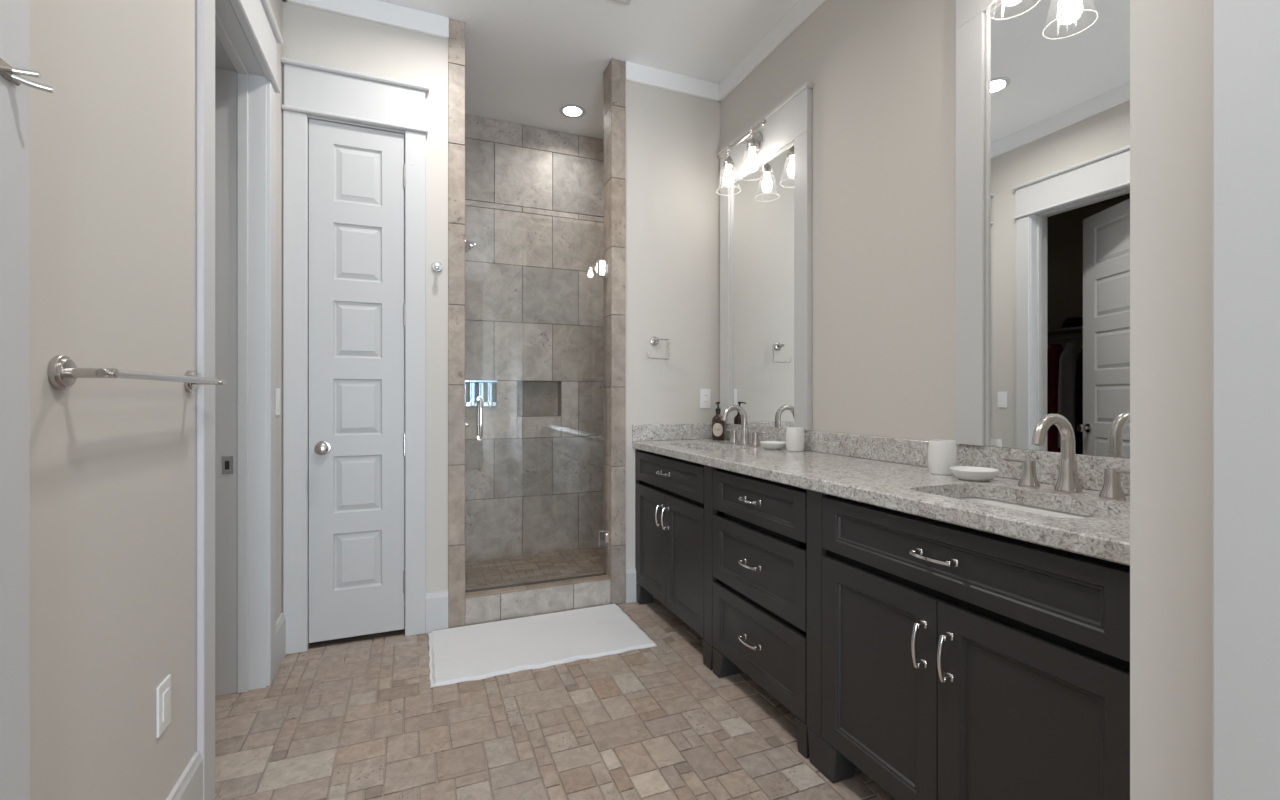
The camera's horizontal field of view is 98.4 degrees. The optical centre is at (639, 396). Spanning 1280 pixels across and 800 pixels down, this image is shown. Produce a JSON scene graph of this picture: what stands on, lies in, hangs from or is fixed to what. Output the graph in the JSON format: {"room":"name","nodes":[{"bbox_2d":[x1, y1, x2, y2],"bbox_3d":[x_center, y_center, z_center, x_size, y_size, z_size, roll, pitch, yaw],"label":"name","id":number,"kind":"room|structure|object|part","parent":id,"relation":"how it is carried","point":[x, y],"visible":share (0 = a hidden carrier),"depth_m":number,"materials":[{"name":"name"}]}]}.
{"room":"bathroom","nodes":[
{"label":"bathroom","id":0,"kind":"room"},
{"bbox_2d":[30,0,281,799],"bbox_3d":[-0.479,-0.357,-0.508,0.160,3.060,6.420,0,0,-22],"label":"wall","id":1,"kind":"structure","parent":0,"point":[113,143],"depth_m":1.10,"materials":[{"name":"grey paint"}]},
{"bbox_2d":[0,0,29,799],"bbox_3d":[-0.742,-0.061,0.428,0.035,2.424,0.760,0,0,-22],"label":"door","id":2,"kind":"structure","parent":1,"relation":"in","point":[14,14],"depth_m":0.76,"materials":[{"name":"grey wood"}]},
{"bbox_2d":[0,58,52,92],"bbox_3d":[-0.828,-0.433,0.743,0.044,0.025,0.050,0,0,-22],"label":"robe hook","id":3,"kind":"object","parent":2,"relation":"attached to","point":[12,74],"visible":1,"depth_m":0.75,"materials":[{"name":"silver metal"}]},
{"bbox_2d":[48,355,226,392],"bbox_3d":[-1.053,-0.040,1.216,0.076,0.060,0.653,0,0,-22],"label":"towel bar","id":4,"kind":"object","parent":1,"relation":"attached to","point":[63,372],"visible":1,"depth_m":0.94,"materials":[{"name":"silver metal"}]},
{"bbox_3d":[-0.941,-0.040,0.941,0.076,0.060,0.060,0,0,-22],"label":"post","id":5,"kind":"part","parent":4,"relation":"part of","materials":[{"name":"silver metal"}]},
{"bbox_3d":[-1.030,-0.040,1.230,0.015,0.015,0.645,0,0,-22],"label":"rail","id":6,"kind":"part","parent":4,"relation":"part of","materials":[{"name":"silver metal"}]},
{"bbox_3d":[-1.157,-0.040,1.472,0.076,0.060,0.060,0,0,-22],"label":"post","id":7,"kind":"part","parent":4,"relation":"part of","materials":[{"name":"silver metal"}]},
{"bbox_2d":[156,674,170,737],"bbox_3d":[-1.129,0.733,1.311,0.008,0.116,0.070,0,0,-22],"label":"power outlet","id":8,"kind":"object","parent":1,"relation":"attached to","point":[163,691],"visible":1,"depth_m":1.30,"materials":[{"name":"white plastic"}]},
{"bbox_2d":[166,611,285,799],"bbox_3d":[-0.416,1.067,-0.429,0.016,0.192,6.320,0,0,-22],"label":"baseboard","id":9,"kind":"structure","parent":1,"relation":"attached to","point":[189,786],"depth_m":1.48,"materials":[{"name":"grey wood"}]},
{"bbox_2d":[196,0,282,799],"bbox_3d":[-1.431,-0.170,1.879,0.207,2.665,0.882,0,0,-22],"label":"door frame","id":10,"kind":"structure","parent":1,"relation":"attached to","point":[237,86],"depth_m":2.16,"materials":[{"name":"grey wood"}]},
{"bbox_3d":[-1.611,0.268,2.156,0.036,0.070,0.004,0,0,-22],"label":"strike plate","id":11,"kind":"part","parent":10,"relation":"part of","materials":[{"name":"silver metal"}]},
{"bbox_2d":[276,388,279,414],"bbox_3d":[-1.573,0.023,2.399,0.008,0.116,0.070,0,0,-22],"label":"light switch","id":12,"kind":"object","parent":1,"relation":"attached to","point":[277,389],"visible":0.84,"depth_m":2.38,"materials":[{"name":"white plastic"}]},
{"bbox_2d":[282,1,719,610],"bbox_3d":[-0.672,-0.357,3.139,2.555,3.060,0.480,0,0,-22],"label":"wall","id":13,"kind":"structure","parent":0,"point":[672,139],"depth_m":3.14,"materials":[{"name":"grey paint"}]},
{"bbox_2d":[280,56,428,654],"bbox_3d":[-1.344,-0.177,2.637,0.628,2.680,0.142,0,0,-22],"label":"door frame","id":14,"kind":"structure","parent":13,"relation":"attached to","point":[313,89],"depth_m":2.53,"materials":[{"name":"grey wood"}]},
{"bbox_2d":[309,119,413,642],"bbox_3d":[-1.309,-0.072,2.605,0.446,2.410,0.105,0,0,-22],"label":"door","id":15,"kind":"structure","parent":13,"relation":"in","point":[357,174],"depth_m":2.61,"materials":[{"name":"grey wood"}]},
{"bbox_3d":[-1.455,0.238,2.527,0.066,0.066,0.070,0,0,-22],"label":"knob","id":16,"kind":"part","parent":15,"relation":"part of","materials":[{"name":"silver metal"}]},
{"bbox_2d":[431,262,441,271],"bbox_3d":[-0.998,-0.643,2.716,0.051,0.051,0.056,0,0,-22],"label":"robe hook","id":17,"kind":"object","parent":13,"relation":"attached to","point":[436,266],"visible":1,"depth_m":2.73,"materials":[{"name":"silver metal"}]},
{"bbox_2d":[448,19,464,628],"bbox_3d":[-0.947,-0.362,2.835,0.082,3.050,0.146,0,0,-22],"label":"tile trim","id":18,"kind":"structure","parent":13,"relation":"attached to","point":[456,41],"depth_m":2.77,"materials":[{"name":"stone"}]},
{"bbox_2d":[283,0,720,101],"bbox_3d":[-0.561,-1.836,2.913,2.270,0.102,0.021,0,0,-22],"label":"crown molding","id":19,"kind":"structure","parent":13,"relation":"attached to","point":[376,11],"depth_m":2.71,"materials":[{"name":"white"}]},
{"bbox_2d":[426,567,636,632],"bbox_3d":[-0.535,1.067,2.927,1.121,0.192,0.016,0,0,-22],"label":"baseboard","id":20,"kind":"structure","parent":13,"relation":"attached to","point":[436,602],"depth_m":2.73,"materials":[{"name":"grey"}]},
{"bbox_2d":[603,58,625,603],"bbox_3d":[-0.147,-0.362,3.161,0.085,3.050,0.146,0,0,-22],"label":"tile trim","id":21,"kind":"structure","parent":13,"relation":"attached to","point":[614,390],"depth_m":3.10,"materials":[{"name":"stone"}]},
{"bbox_2d":[465,260,608,592],"bbox_3d":[-0.542,0.023,3.002,0.780,1.980,0.147,0,0,-22],"label":"shower door","id":22,"kind":"structure","parent":21,"relation":"attached to","point":[603,266],"depth_m":3.04,"materials":[{"name":"clear glass"}]},
{"bbox_3d":[-0.838,0.113,2.882,0.028,0.228,0.147,0,0,-22],"label":"handle","id":23,"kind":"part","parent":22,"relation":"part of","materials":[{"name":"silver metal"}]},
{"bbox_2d":[647,336,669,359],"bbox_3d":[0.097,-0.279,3.159,0.138,0.136,0.062,0,0,-22],"label":"towel ring","id":24,"kind":"object","parent":13,"relation":"attached to","point":[654,340],"visible":1,"depth_m":3.16,"materials":[{"name":"silver metal"}]},
{"bbox_2d":[632,423,711,440],"bbox_3d":[0.223,0.206,3.232,0.574,0.092,0.020,0,0,-22],"label":"backsplash","id":25,"kind":"structure","parent":13,"relation":"attached to","point":[644,432],"depth_m":3.21,"materials":[{"name":"stone"}]},
{"bbox_2d":[700,389,710,407],"bbox_3d":[0.392,0.013,3.308,0.070,0.116,0.009,0,0,-22],"label":"power outlet","id":26,"kind":"object","parent":13,"relation":"attached to","point":[705,394],"visible":1,"depth_m":3.30,"materials":[{"name":"white plastic"}]},
{"bbox_2d":[703,393,707,403],"bbox_3d":[0.393,0.013,3.306,0.033,0.067,0.003,0,0,-22],"label":"socket","id":27,"kind":"object","parent":26,"relation":"attached to","point":[705,395],"depth_m":3.30,"materials":[{"name":"white plastic"}]},
{"bbox_2d":[465,547,602,587],"bbox_3d":[-0.580,1.105,3.489,1.280,0.006,0.820,0,0,-22],"label":"floor","id":28,"kind":"structure","parent":0,"point":[494,571],"depth_m":3.58,"materials":[{"name":"tile"}]},
{"bbox_2d":[465,114,603,561],"bbox_3d":[-0.751,-0.390,3.910,1.280,2.995,0.102,0,0,-22],"label":"wall","id":29,"kind":"structure","parent":0,"point":[534,196],"depth_m":3.86,"materials":[{"name":"tile"}]},
{"bbox_2d":[214,598,895,799],"bbox_3d":[0.514,1.167,0.156,2.730,0.005,6.900,0,0,-22],"label":"floor","id":30,"kind":"structure","parent":0,"point":[360,717],"depth_m":1.91,"materials":[{"name":"tile"}]},
{"bbox_2d":[465,571,610,625],"bbox_3d":[-0.550,1.089,3.003,0.781,0.148,0.139,0,0,-22],"label":"shower curb","id":31,"kind":"object","parent":30,"relation":"on","point":[492,605],"visible":0.91,"depth_m":2.94,"materials":[{"name":"tile"}]},
{"bbox_2d":[428,604,656,687],"bbox_3d":[-0.480,1.154,2.635,0.991,0.018,0.553,0,0,-22],"label":"bath mat","id":32,"kind":"object","parent":30,"relation":"on","point":[484,650],"visible":1,"depth_m":2.58,"materials":[{"name":"white fabric"}]},
{"bbox_2d":[635,449,716,669],"bbox_3d":[0.374,0.730,2.829,0.588,0.866,0.876,0,0,-22],"label":"vanity cabinet","id":33,"kind":"object","parent":30,"relation":"on","point":[674,511],"visible":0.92,"depth_m":2.66,"materials":[{"name":"black wood"}]},
{"bbox_3d":[0.062,0.770,2.948,0.020,0.559,0.392,0,0,-22],"label":"door","id":34,"kind":"part","parent":33,"relation":"part of","materials":[{"name":"grey wood"}]},
{"bbox_3d":[0.095,0.601,2.787,0.040,0.113,0.017,0,0,-22],"label":"handle","id":35,"kind":"part","parent":33,"relation":"part of","materials":[{"name":"silver metal"}]},
{"bbox_3d":[0.109,0.385,2.754,0.040,0.017,0.113,0,0,-22],"label":"handle","id":36,"kind":"part","parent":33,"relation":"part of","materials":[{"name":"silver metal"}]},
{"bbox_3d":[0.122,0.601,2.720,0.040,0.113,0.017,0,0,-22],"label":"handle","id":37,"kind":"part","parent":33,"relation":"part of","materials":[{"name":"silver metal"}]},
{"bbox_3d":[0.136,0.388,2.765,0.020,0.156,0.788,0,0,-22],"label":"drawer","id":38,"kind":"part","parent":33,"relation":"part of","materials":[{"name":"grey wood"}]},
{"bbox_3d":[0.211,0.770,2.582,0.020,0.559,0.392,0,0,-22],"label":"door","id":39,"kind":"part","parent":33,"relation":"part of","materials":[{"name":"grey wood"}]},
{"bbox_2d":[713,468,809,758],"bbox_3d":[0.653,0.730,2.144,0.588,0.866,0.604,0,0,-22],"label":"vanity cabinet","id":40,"kind":"object","parent":30,"relation":"on","point":[760,525],"visible":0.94,"depth_m":2.00,"materials":[{"name":"black wood"}]},
{"bbox_3d":[0.400,0.909,2.040,0.040,0.017,0.113,0,0,-22],"label":"handle","id":41,"kind":"part","parent":40,"relation":"part of","materials":[{"name":"silver metal"}]},
{"bbox_3d":[0.400,0.623,2.040,0.040,0.017,0.113,0,0,-22],"label":"handle","id":42,"kind":"part","parent":40,"relation":"part of","materials":[{"name":"silver metal"}]},
{"bbox_3d":[0.400,0.385,2.040,0.040,0.017,0.113,0,0,-22],"label":"handle","id":43,"kind":"part","parent":40,"relation":"part of","materials":[{"name":"silver metal"}]},
{"bbox_3d":[0.427,0.915,2.051,0.020,0.270,0.596,0,0,-22],"label":"drawer","id":44,"kind":"part","parent":40,"relation":"part of","materials":[{"name":"grey wood"}]},
{"bbox_3d":[0.427,0.627,2.051,0.020,0.257,0.596,0,0,-22],"label":"drawer","id":45,"kind":"part","parent":40,"relation":"part of","materials":[{"name":"grey wood"}]},
{"bbox_3d":[0.427,0.391,2.051,0.020,0.161,0.596,0,0,-22],"label":"drawer","id":46,"kind":"part","parent":40,"relation":"part of","materials":[{"name":"grey wood"}]},
{"bbox_2d":[807,490,1129,799],"bbox_3d":[0.943,0.730,1.433,0.588,0.866,0.930,0,0,-22],"label":"vanity cabinet","id":47,"kind":"object","parent":30,"relation":"on","point":[946,661],"visible":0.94,"depth_m":1.27,"materials":[{"name":"black wood"}]},
{"bbox_2d":[632,439,1129,565],"bbox_3d":[0.676,0.273,2.123,0.573,0.040,2.417,0,0,-22],"label":"countertop","id":48,"kind":"structure","parent":47,"relation":"on","point":[911,489],"depth_m":1.53,"materials":[{"name":"stone"}]},
{"bbox_2d":[712,402,724,439],"bbox_3d":[0.454,0.142,3.209,0.073,0.222,0.074,0,0,-22],"label":"soap bottle","id":49,"kind":"object","parent":48,"relation":"on","point":[718,425],"visible":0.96,"depth_m":3.18,"materials":[{"name":"brown glass"}]},
{"bbox_2d":[721,405,764,446],"bbox_3d":[0.499,0.149,2.876,0.170,0.209,0.340,0,0,-22],"label":"faucet","id":50,"kind":"object","parent":48,"relation":"on","point":[744,435],"visible":1,"depth_m":2.88,"materials":[{"name":"silver metal"}]},
{"bbox_3d":[0.491,0.109,2.873,0.152,0.129,0.032,0,0,-22],"label":"spout","id":51,"kind":"part","parent":50,"relation":"part of","materials":[{"name":"silver metal"}]},
{"bbox_3d":[0.510,0.216,2.989,0.052,0.074,0.052,0,0,-22],"label":"handle","id":52,"kind":"part","parent":50,"relation":"part of","materials":[{"name":"silver metal"}]},
{"bbox_3d":[0.547,0.209,2.896,0.060,0.088,0.060,0,0,-22],"label":"spout","id":53,"kind":"part","parent":50,"relation":"part of","materials":[{"name":"silver metal"}]},
{"bbox_3d":[0.585,0.216,2.803,0.052,0.074,0.052,0,0,-22],"label":"handle","id":54,"kind":"part","parent":50,"relation":"part of","materials":[{"name":"silver metal"}]},
{"bbox_2d":[760,441,785,449],"bbox_3d":[0.643,0.236,2.662,0.129,0.033,0.129,0,0,-22],"label":"soap dish","id":55,"kind":"object","parent":48,"relation":"on","point":[771,445],"visible":0.97,"depth_m":2.62,"materials":[{"name":"white ceramic"}]},
{"bbox_2d":[786,427,804,451],"bbox_3d":[0.719,0.199,2.555,0.085,0.109,0.085,0,0,-2],"label":"tumbler","id":56,"kind":"object","parent":48,"relation":"on","point":[795,436],"visible":1,"depth_m":2.52,"materials":[{"name":"white ceramic"}]},
{"bbox_2d":[928,440,957,474],"bbox_3d":[0.991,0.199,1.808,0.085,0.109,0.085,0,0,-2],"label":"tumbler","id":57,"kind":"object","parent":48,"relation":"on","point":[942,454],"visible":0.92,"depth_m":1.77,"materials":[{"name":"white ceramic"}]},
{"bbox_2d":[950,466,998,481],"bbox_3d":[1.016,0.236,1.680,0.129,0.033,0.129,0,0,-22],"label":"soap dish","id":58,"kind":"object","parent":48,"relation":"on","point":[968,473],"visible":1,"depth_m":1.65,"materials":[{"name":"white ceramic"}]},
{"bbox_2d":[956,497,1090,517],"bbox_3d":[0.933,0.369,1.379,0.345,0.151,0.480,0,0,-22],"label":"sink","id":59,"kind":"object","parent":48,"relation":"in","point":[1037,510],"visible":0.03,"depth_m":1.50,"materials":[{"name":"white ceramic"}]},
{"bbox_2d":[1003,414,1129,499],"bbox_3d":[1.085,0.149,1.441,0.170,0.209,0.340,0,0,-22],"label":"faucet","id":60,"kind":"object","parent":48,"relation":"on","point":[1067,480],"visible":0.99,"depth_m":1.44,"materials":[{"name":"silver metal"}]},
{"bbox_3d":[1.084,0.183,1.580,0.019,0.008,0.082,0,0,-22],"label":"lever","id":61,"kind":"part","parent":60,"relation":"part of","materials":[{"name":"silver metal"}]},
{"bbox_3d":[1.095,0.216,1.553,0.052,0.074,0.052,0,0,-22],"label":"handle","id":62,"kind":"part","parent":60,"relation":"part of","materials":[{"name":"silver metal"}]},
{"bbox_3d":[1.077,0.109,1.438,0.152,0.129,0.032,0,0,-22],"label":"spout","id":63,"kind":"part","parent":60,"relation":"part of","materials":[{"name":"silver metal"}]},
{"bbox_3d":[1.133,0.209,1.460,0.060,0.088,0.060,0,0,-22],"label":"spout","id":64,"kind":"part","parent":60,"relation":"part of","materials":[{"name":"silver metal"}]},
{"bbox_3d":[1.170,0.216,1.368,0.052,0.074,0.052,0,0,-22],"label":"handle","id":65,"kind":"part","parent":60,"relation":"part of","materials":[{"name":"silver metal"}]},
{"bbox_3d":[1.181,0.183,1.341,0.019,0.008,0.082,0,0,-22],"label":"lever","id":66,"kind":"part","parent":60,"relation":"part of","materials":[{"name":"silver metal"}]},
{"bbox_3d":[0.645,0.770,1.516,0.020,0.559,0.403,0,0,-22],"label":"door","id":67,"kind":"part","parent":47,"relation":"part of","materials":[{"name":"grey wood"}]},
{"bbox_3d":[0.681,0.608,1.350,0.040,0.113,0.017,0,0,-22],"label":"handle","id":68,"kind":"part","parent":47,"relation":"part of","materials":[{"name":"silver metal"}]},
{"bbox_3d":[0.695,0.385,1.317,0.040,0.017,0.113,0,0,-22],"label":"handle","id":69,"kind":"part","parent":47,"relation":"part of","materials":[{"name":"silver metal"}]},
{"bbox_3d":[0.708,0.608,1.284,0.040,0.113,0.017,0,0,-22],"label":"handle","id":70,"kind":"part","parent":47,"relation":"part of","materials":[{"name":"silver metal"}]},
{"bbox_3d":[0.722,0.388,1.328,0.020,0.156,0.809,0,0,-22],"label":"drawer","id":71,"kind":"part","parent":47,"relation":"part of","materials":[{"name":"grey wood"}]},
{"bbox_3d":[0.799,0.770,1.140,0.020,0.559,0.403,0,0,-22],"label":"door","id":72,"kind":"part","parent":47,"relation":"part of","materials":[{"name":"grey wood"}]},
{"bbox_2d":[379,0,799,139],"bbox_3d":[-0.345,-1.937,0.183,4.500,0.100,7.600,0,0,-22],"label":"ceiling","id":73,"kind":"structure","parent":0,"point":[526,60],"depth_m":2.94,"materials":[{"name":"white paint"}]},
{"bbox_2d":[559,104,585,117],"bbox_3d":[-0.446,-1.884,3.648,0.174,0.006,0.174,0,0,-22],"label":"recessed light","id":74,"kind":"object","parent":73,"relation":"in","point":[569,110],"visible":1,"depth_m":3.64,"materials":[{"name":"grey"}]},
{"bbox_2d":[612,0,630,4],"bbox_3d":[-0.121,-1.880,2.484,0.250,0.014,0.252,0,0,-22],"label":"ceiling vent","id":75,"kind":"object","parent":73,"relation":"in","point":[627,2],"visible":1,"depth_m":2.62,"materials":[{"name":"grey"}]},
{"bbox_2d":[720,0,1039,450],"bbox_3d":[1.017,-0.357,2.207,0.120,3.060,2.520,0,0,-22],"label":"wall","id":76,"kind":"structure","parent":0,"point":[882,73],"depth_m":2.20,"materials":[{"name":"grey paint"}]},
{"bbox_2d":[718,82,812,430],"bbox_3d":[0.634,-0.648,2.931,0.041,1.614,0.810,0,0,-22],"label":"wall mirror","id":77,"kind":"object","parent":76,"relation":"attached to","point":[766,227],"visible":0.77,"depth_m":2.84,"materials":[{"name":"grey mirror"}]},
{"bbox_2d":[716,119,766,195],"bbox_3d":[0.543,-1.259,2.905,0.172,0.285,0.450,0,0,-22],"label":"vanity light","id":78,"kind":"object","parent":77,"relation":"attached to","point":[754,145],"visible":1,"depth_m":2.89,"materials":[{"name":"silver metal"}]},
{"bbox_2d":[716,145,740,195],"bbox_3d":[0.482,-1.242,3.003,0.134,0.251,0.134,0,0,-22],"label":"shade","id":79,"kind":"object","parent":78,"relation":"attached to","point":[728,178],"depth_m":2.99,"materials":[{"name":"clear glass"}]},
{"bbox_2d":[739,126,765,180],"bbox_3d":[0.568,-1.242,2.792,0.134,0.251,0.134,0,0,-22],"label":"shade","id":80,"kind":"object","parent":78,"relation":"attached to","point":[752,146],"depth_m":2.78,"materials":[{"name":"clear glass"}]},
{"bbox_3d":[0.646,-0.536,2.936,0.004,1.390,0.584,0,0,-22],"label":"glass","id":81,"kind":"part","parent":77,"relation":"part of","materials":[{"name":"white mirror"}]},
{"bbox_2d":[719,0,824,100],"bbox_3d":[0.933,-1.836,2.227,0.021,0.102,2.420,0,0,-22],"label":"crown molding","id":82,"kind":"structure","parent":76,"relation":"attached to","point":[803,9],"depth_m":2.86,"materials":[{"name":"white"}]},
{"bbox_2d":[725,424,1129,494],"bbox_3d":[0.936,0.206,2.217,0.020,0.092,2.396,0,0,-22],"label":"backsplash","id":83,"kind":"structure","parent":76,"relation":"attached to","point":[1091,468],"depth_m":1.84,"materials":[{"name":"stone"}]},
{"bbox_2d":[956,0,1129,457],"bbox_3d":[1.219,-0.648,1.496,0.041,1.614,0.810,0,0,-22],"label":"wall mirror","id":84,"kind":"object","parent":76,"relation":"attached to","point":[1043,92],"visible":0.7,"depth_m":1.62,"materials":[{"name":"grey mirror"}]},
{"bbox_3d":[1.219,-0.648,1.496,0.041,1.614,0.810,0,0,-22],"label":"frame","id":85,"kind":"part","parent":84,"relation":"part of","materials":[{"name":"grey"}]},
{"bbox_2d":[986,0,1039,19],"bbox_3d":[1.126,-1.259,1.474,0.172,0.285,0.450,0,0,-22],"label":"vanity light","id":86,"kind":"object","parent":84,"relation":"attached to","point":[994,0],"visible":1,"depth_m":1.61,"materials":[{"name":"clear glass"}]},
{"bbox_2d":[1130,0,1211,799],"bbox_3d":[1.886,-0.357,-0.851,0.820,3.060,4.000,0,0,-22],"label":"wall","id":87,"kind":"structure","parent":0,"point":[1171,40],"depth_m":0.80,"materials":[{"name":"grey paint"}]},
{"bbox_2d":[1212,0,1279,799],"bbox_3d":[0.951,-0.177,0.299,0.042,2.680,0.992,0,0,-22],"label":"door frame","id":88,"kind":"structure","parent":87,"relation":"attached to","point":[1245,33],"depth_m":0.72,"materials":[{"name":"grey wood"}]},
{"bbox_3d":[-1.171,-0.389,3.254,0.007,2.995,0.810,0,0,-22],"label":"wall","id":89,"kind":"structure","parent":0,"visible":0},
{"bbox_2d":[465,238,476,252],"bbox_3d":[-1.065,-0.940,3.259,0.197,0.178,0.084,0,0,-22],"label":"shower fixture","id":90,"kind":"object","parent":89,"relation":"attached to","point":[469,245],"visible":0.47,"depth_m":3.25,"materials":[{"name":"silver metal"}]}
]}

